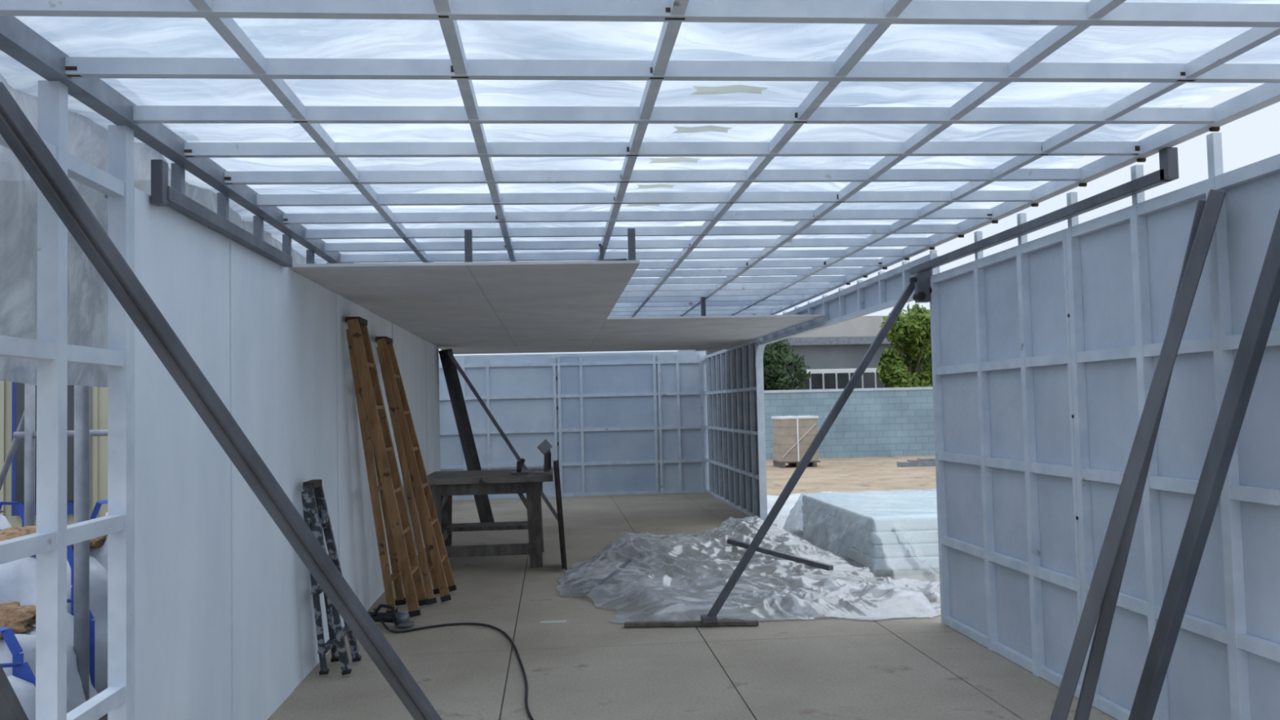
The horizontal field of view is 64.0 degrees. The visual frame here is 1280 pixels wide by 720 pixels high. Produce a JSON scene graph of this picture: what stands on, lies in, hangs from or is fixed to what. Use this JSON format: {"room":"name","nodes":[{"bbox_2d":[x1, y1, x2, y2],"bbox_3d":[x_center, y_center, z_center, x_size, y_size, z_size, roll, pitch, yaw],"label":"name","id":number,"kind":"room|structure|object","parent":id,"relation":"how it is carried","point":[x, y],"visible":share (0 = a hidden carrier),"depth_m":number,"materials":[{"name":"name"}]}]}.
{"room":"building construction site","nodes":[
{"label":"building construction site","id":0,"kind":"room"},
{"bbox_2d":[0,80,440,719],"bbox_3d":[-2.036,0.596,6.682,0.075,2.515,12.500,-1,-3,-5],"label":"wall","id":1,"kind":"structure","parent":0,"point":[211,611],"depth_m":4.14,"materials":[{"name":"white metal"}]},
{"bbox_2d":[151,159,292,266],"bbox_3d":[-1.817,-0.602,4.602,0.047,0.160,1.830,-1,-3,-5],"label":"tube","id":2,"kind":"object","parent":1,"relation":"attached to","point":[162,194],"visible":1,"depth_m":4.11,"materials":[{"name":"metal"}]},
{"bbox_2d":[0,0,1279,317],"bbox_3d":[-0.265,-0.609,9.224,4.000,0.081,16.350,-1,-3,-5],"label":"grid","id":3,"kind":"object","parent":1,"relation":"on","point":[761,295],"depth_m":3.77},
{"bbox_2d":[287,228,826,354],"bbox_3d":[-0.342,-0.434,10.350,4.030,0.206,9.178,-1,-3,-5],"label":"ceiling","id":4,"kind":"structure","parent":0,"point":[468,307],"depth_m":8.21,"materials":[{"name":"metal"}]},
{"bbox_2d":[0,0,1279,291],"bbox_3d":[-0.412,-0.707,9.216,4.270,0.104,16.350,-1,-3,-5],"label":"film","id":5,"kind":"object","parent":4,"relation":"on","point":[75,36],"visible":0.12,"depth_m":3.63,"materials":[{"name":"clear plastic"}]},
{"bbox_2d":[338,0,1241,225],"bbox_3d":[-0.202,-1.011,6.561,4.250,0.161,11.000,-1,-3,-5],"label":"film","id":6,"kind":"object","parent":5,"relation":"on","point":[439,138],"visible":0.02,"depth_m":4.82,"materials":[{"name":"plastic"}]},
{"bbox_2d":[0,73,316,387],"bbox_3d":[-2.215,-0.418,5.660,0.091,1.254,10.400,-1,-3,-5],"label":"plastic film","id":7,"kind":"object","parent":6,"relation":"hanging from","point":[87,140],"visible":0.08,"depth_m":3.67,"materials":[{"name":"plastic"}]},
{"bbox_2d":[626,84,825,226],"bbox_3d":[0.597,-0.870,4.876,1.250,0.001,2.795,-1,-3,-5],"label":"tape patches","id":8,"kind":"object","parent":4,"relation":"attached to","point":[734,88],"visible":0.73,"depth_m":4.00},
{"bbox_2d":[910,146,1178,274],"bbox_3d":[2.043,-0.733,5.672,0.050,0.130,3.020,-1,-3,-5],"label":"tube","id":9,"kind":"object","parent":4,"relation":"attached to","point":[1168,171],"visible":0.94,"depth_m":4.90,"materials":[{"name":"metal"}]},
{"bbox_2d":[439,351,709,500],"bbox_3d":[-1.051,1.006,15.343,4.770,2.420,4.015,-1,-3,-5],"label":"wall","id":10,"kind":"structure","parent":0,"point":[615,424],"depth_m":17.34,"materials":[{"name":"white metal"}]},
{"bbox_2d":[266,492,1117,719],"bbox_3d":[-0.398,1.937,8.114,4.810,0.120,18.400,-1,-3,-5],"label":"floor","id":11,"kind":"structure","parent":0,"point":[820,664],"depth_m":6.37,"materials":[{"name":"grey concrete"}]},
{"bbox_2d":[0,663,28,719],"bbox_3d":[-1.423,0.571,2.164,0.040,2.104,2.038,-1,-3,-11],"label":"brace","id":12,"kind":"object","parent":11,"relation":"on","point":[11,708],"visible":1,"depth_m":2.34,"materials":[{"name":"grey metal"}]},
{"bbox_2d":[0,81,442,719],"bbox_3d":[-1.125,0.499,3.281,0.227,2.351,1.857,-3,-3,36],"label":"brace","id":13,"kind":"object","parent":11,"relation":"on","point":[16,130],"visible":1,"depth_m":2.96,"materials":[{"name":"grey metal"}]},
{"bbox_2d":[301,479,361,675],"bbox_3d":[-1.777,1.242,5.922,0.231,1.106,0.513,-1,-3,-5],"label":"stepladder","id":14,"kind":"object","parent":11,"relation":"on","point":[316,515],"visible":0.8,"depth_m":5.80,"materials":[{"name":"metal"}]},
{"bbox_2d":[345,316,427,617],"bbox_3d":[-1.809,0.792,7.442,0.375,2.150,0.997,-2,-3,10],"label":"stepladder","id":15,"kind":"object","parent":11,"relation":"on","point":[374,424],"visible":0.93,"depth_m":7.33,"materials":[{"name":"orange wood"}]},
{"bbox_2d":[367,604,414,626],"bbox_3d":[-1.763,1.776,7.149,0.405,0.166,0.142,-2,-3,16],"label":"grinder","id":16,"kind":"object","parent":11,"relation":"on","point":[399,619],"visible":0.96,"depth_m":7.12,"materials":[{"name":"black plastic"}]},
{"bbox_2d":[375,336,457,604],"bbox_3d":[-1.795,0.854,8.167,0.577,2.089,0.579,-1,-3,-5],"label":"stepladder","id":17,"kind":"object","parent":11,"relation":"on","point":[411,464],"visible":1,"depth_m":8.05,"materials":[{"name":"orange wood"}]},
{"bbox_2d":[373,608,533,719],"bbox_3d":[-0.694,1.709,5.453,0.731,0.105,4.337,0,-3,-24],"label":"power cable","id":18,"kind":"object","parent":11,"relation":"on","point":[508,637],"visible":0.99,"depth_m":6.93,"materials":[{"name":"black plastic"}]},
{"bbox_2d":[438,348,494,522],"bbox_3d":[-2.154,1.002,13.012,0.809,2.269,0.312,1,-3,-36],"label":"steel post","id":19,"kind":"object","parent":11,"relation":"on","point":[452,380],"visible":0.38,"depth_m":12.89,"materials":[{"name":"black metal"}]},
{"bbox_2d":[426,468,553,568],"bbox_3d":[-1.487,1.566,10.209,1.250,0.862,1.280,-1,-3,-5],"label":"workbench","id":20,"kind":"object","parent":11,"relation":"on","point":[443,485],"visible":0.81,"depth_m":9.68,"materials":[{"name":"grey wood"}]},
{"bbox_2d":[511,457,528,475],"bbox_3d":[-1.176,1.044,10.044,0.160,0.153,0.210,-1,-3,-5],"label":"tool","id":21,"kind":"object","parent":20,"relation":"on","point":[520,464],"visible":1,"depth_m":9.95,"materials":[{"name":"metal"}]},
{"bbox_2d":[534,439,552,474],"bbox_3d":[-0.954,0.951,10.122,0.181,0.335,0.200,-1,-3,-5],"label":"saw","id":22,"kind":"object","parent":20,"relation":"on","point":[544,447],"visible":1,"depth_m":10.10,"materials":[{"name":"metal"}]},
{"bbox_2d":[447,351,564,524],"bbox_3d":[-1.670,0.989,12.763,1.412,2.210,0.045,-1,-3,-14],"label":"brace","id":23,"kind":"object","parent":11,"relation":"on","point":[450,354],"visible":0.72,"depth_m":12.71,"materials":[{"name":"grey metal"}]},
{"bbox_2d":[540,620,566,623],"bbox_3d":[-0.606,1.837,7.181,0.180,0.003,0.070,-1,-3,-5],"label":"paper scrap","id":24,"kind":"object","parent":11,"relation":"on","point":[550,621],"visible":1,"depth_m":7.17,"materials":[{"name":"white paper"}]},
{"bbox_2d":[553,460,567,570],"bbox_3d":[-0.750,1.433,9.600,0.110,1.006,0.490,-1,-3,-5],"label":"leaning board","id":25,"kind":"object","parent":11,"relation":"on","point":[556,464],"visible":1,"depth_m":9.39,"materials":[{"name":"black wood"}]},
{"bbox_2d":[558,515,941,620],"bbox_3d":[1.057,1.858,9.812,3.705,0.384,5.758,-1,-3,-5],"label":"plastic sheet","id":26,"kind":"object","parent":11,"relation":"on","point":[907,598],"visible":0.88,"depth_m":8.05,"materials":[{"name":"plastic"}]},
{"bbox_2d":[593,552,641,591],"bbox_3d":[-0.176,1.832,8.899,0.046,0.090,1.558,-2,-3,13],"label":"tube","id":27,"kind":"object","parent":26,"relation":"on","point":[609,579],"visible":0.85,"depth_m":8.75,"materials":[{"name":"black plastic"}]},
{"bbox_2d":[726,538,833,570],"bbox_3d":[1.255,1.788,9.468,0.051,0.088,1.715,0,-3,-25],"label":"tube","id":28,"kind":"object","parent":26,"relation":"on","point":[817,564],"visible":1,"depth_m":9.27,"materials":[{"name":"grey metal"}]},
{"bbox_2d":[624,276,915,627],"bbox_3d":[0.914,0.616,7.000,2.095,2.347,0.109,-1,-3,-1],"label":"brace","id":29,"kind":"object","parent":11,"relation":"on","point":[711,619],"visible":0.88,"depth_m":6.98,"materials":[{"name":"grey metal"}]},
{"bbox_2d":[1049,189,1226,719],"bbox_3d":[1.888,0.490,3.959,0.748,2.243,0.056,-2,-3,23],"label":"tube","id":30,"kind":"object","parent":11,"relation":"on","point":[1215,199],"visible":1,"depth_m":3.92,"materials":[{"name":"grey metal"}]},
{"bbox_2d":[1073,199,1205,719],"bbox_3d":[1.947,0.501,4.013,0.614,2.220,0.046,-2,-3,23],"label":"tube","id":31,"kind":"object","parent":11,"relation":"on","point":[1108,607],"visible":0.52,"depth_m":4.01,"materials":[{"name":"grey metal"}]},
{"bbox_2d":[1128,208,1279,719],"bbox_3d":[2.099,0.487,3.781,0.061,2.228,0.908,0,-3,-21],"label":"tube","id":32,"kind":"object","parent":11,"relation":"on","point":[1266,298],"visible":1,"depth_m":3.74,"materials":[{"name":"grey metal"}]},
{"bbox_2d":[702,132,1279,719],"bbox_3d":[1.840,0.613,9.093,0.095,2.510,16.850,-1,-3,-5],"label":"wall","id":33,"kind":"structure","parent":0,"point":[1046,350],"depth_m":4.96,"materials":[{"name":"white metal"}]},
{"bbox_2d":[909,272,929,302],"bbox_3d":[1.900,-0.491,6.964,0.125,0.200,0.100,-1,-3,-5],"label":"clamp","id":34,"kind":"object","parent":33,"relation":"attached to","point":[921,280],"visible":1,"depth_m":6.94,"materials":[{"name":"metal"}]},
{"label":"outside","id":35,"kind":"structure","parent":0,"visible":0},
{"bbox_2d":[705,454,941,613],"bbox_3d":[7.363,3.115,32.120,100.000,0.330,87.000,-1,-3,-5],"label":"ground","id":36,"kind":"structure","parent":35,"point":[846,474],"depth_m":21.86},
{"bbox_2d":[0,381,107,527],"bbox_3d":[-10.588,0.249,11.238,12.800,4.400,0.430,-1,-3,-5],"label":"neighbouring building","id":37,"kind":"structure","parent":36,"relation":"on","point":[11,393],"depth_m":11.39,"materials":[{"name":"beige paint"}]},
{"bbox_2d":[98,713,107,719],"bbox_3d":[-8.101,2.013,3.643,12.400,0.020,14.800,-1,-3,-5],"label":"gravel strip","id":38,"kind":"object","parent":36,"relation":"on","point":[104,717],"visible":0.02,"depth_m":5.65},
{"bbox_2d":[0,502,24,529],"bbox_3d":[-5.126,1.588,7.430,1.135,1.103,1.068,-1,-3,-5],"label":"bag","id":39,"kind":"object","parent":38,"relation":"on","point":[4,523],"visible":0.19,"depth_m":7.85,"materials":[{"name":"plastic"}]},
{"bbox_2d":[0,662,35,719],"bbox_3d":[-2.642,1.548,3.577,0.889,0.862,0.875,-1,-3,-5],"label":"bag","id":40,"kind":"object","parent":38,"relation":"on","point":[24,689],"visible":0.64,"depth_m":3.86,"materials":[{"name":"white plastic"}]},
{"bbox_2d":[0,598,98,719],"bbox_3d":[-2.978,1.544,4.606,0.881,0.865,0.874,-1,-3,-5],"label":"bag","id":41,"kind":"object","parent":38,"relation":"on","point":[17,622],"visible":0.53,"depth_m":4.55,"materials":[{"name":"white plastic"}]},
{"bbox_2d":[0,383,107,701],"bbox_3d":[-3.760,1.043,7.332,1.487,2.050,5.652,1,-3,-38],"label":"scaffold","id":42,"kind":"object","parent":38,"relation":"on","point":[82,433],"visible":0.37,"depth_m":4.76,"materials":[{"name":"metal"}]},
{"bbox_2d":[0,525,107,693],"bbox_3d":[-3.425,1.473,5.768,1.109,1.078,1.114,-1,-3,-5],"label":"bag","id":43,"kind":"object","parent":38,"relation":"on","point":[17,577],"visible":0.12,"depth_m":5.52,"materials":[{"name":"white plastic"}]},
{"bbox_2d":[89,499,107,519],"bbox_3d":[-3.785,1.578,8.246,1.146,1.084,1.097,-1,-3,-5],"label":"bag","id":44,"kind":"object","parent":38,"relation":"on","point":[98,504],"visible":0.02,"depth_m":7.81,"materials":[{"name":"plastic"}]},
{"bbox_2d":[763,338,812,390],"bbox_3d":[4.881,1.008,37.522,3.089,4.538,2.704,-1,-3,-5],"label":"tree","id":45,"kind":"object","parent":36,"relation":"on","point":[778,371],"visible":0.41,"depth_m":37.17,"materials":[{"name":"green plant"}]},
{"bbox_2d":[770,415,820,467],"bbox_3d":[4.079,2.127,26.852,1.060,1.320,1.030,-1,-3,-5],"label":"pallet stack","id":46,"kind":"object","parent":36,"relation":"on","point":[793,436],"visible":0.87,"depth_m":26.39,"materials":[{"name":"grey wood"}]},
{"bbox_2d":[676,315,932,389],"bbox_3d":[21.012,0.511,59.864,38.400,6.800,24.300,-1,-3,-5],"label":"office building","id":47,"kind":"structure","parent":36,"relation":"on","point":[833,353],"depth_m":46.92,"materials":[{"name":"concrete"}]},
{"bbox_2d":[766,491,844,533],"bbox_3d":[2.754,2.252,15.508,2.531,0.095,5.221,-1,-3,-5],"label":"sheet","id":48,"kind":"object","parent":36,"relation":"on","point":[790,517],"visible":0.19,"depth_m":15.27,"materials":[{"name":"white plastic"}]},
{"bbox_2d":[764,386,935,459],"bbox_3d":[14.425,1.743,31.398,46.000,2.080,0.310,-1,-3,-5],"label":"wall","id":49,"kind":"structure","parent":36,"relation":"on","point":[872,422],"depth_m":30.62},
{"bbox_2d":[800,490,939,576],"bbox_3d":[3.393,1.828,11.251,2.640,0.545,2.840,-1,-3,-5],"label":"pack","id":50,"kind":"object","parent":36,"relation":"on","point":[903,540],"visible":0.47,"depth_m":10.12,"materials":[{"name":"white plastic"}]},
{"bbox_2d":[802,489,927,558],"bbox_3d":[3.260,1.796,11.040,2.900,0.556,3.900,-1,-3,-5],"label":"wrap","id":51,"kind":"object","parent":50,"relation":"on","point":[851,514],"visible":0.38,"depth_m":10.65,"materials":[{"name":"plastic"}]},
{"bbox_2d":[875,302,933,387],"bbox_3d":[9.699,0.542,37.006,2.644,5.201,2.719,-1,-3,-5],"label":"tree","id":52,"kind":"object","parent":36,"relation":"on","point":[914,331],"visible":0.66,"depth_m":36.49,"materials":[{"name":"green plant"}]},
{"bbox_2d":[897,457,935,466],"bbox_3d":[8.217,2.568,26.089,3.500,0.180,0.800,-1,-3,-5],"label":"pile","id":53,"kind":"object","parent":36,"relation":"on","point":[919,462],"visible":0.25,"depth_m":25.61,"materials":[{"name":"metal"}]},
{"bbox_2d":[912,347,932,384],"bbox_3d":[11.999,0.490,38.182,3.675,5.305,3.637,-1,-3,-5],"label":"tree","id":54,"kind":"object","parent":36,"relation":"on","point":[928,358],"visible":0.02,"depth_m":37.98,"materials":[{"name":"green plant"}]}
]}

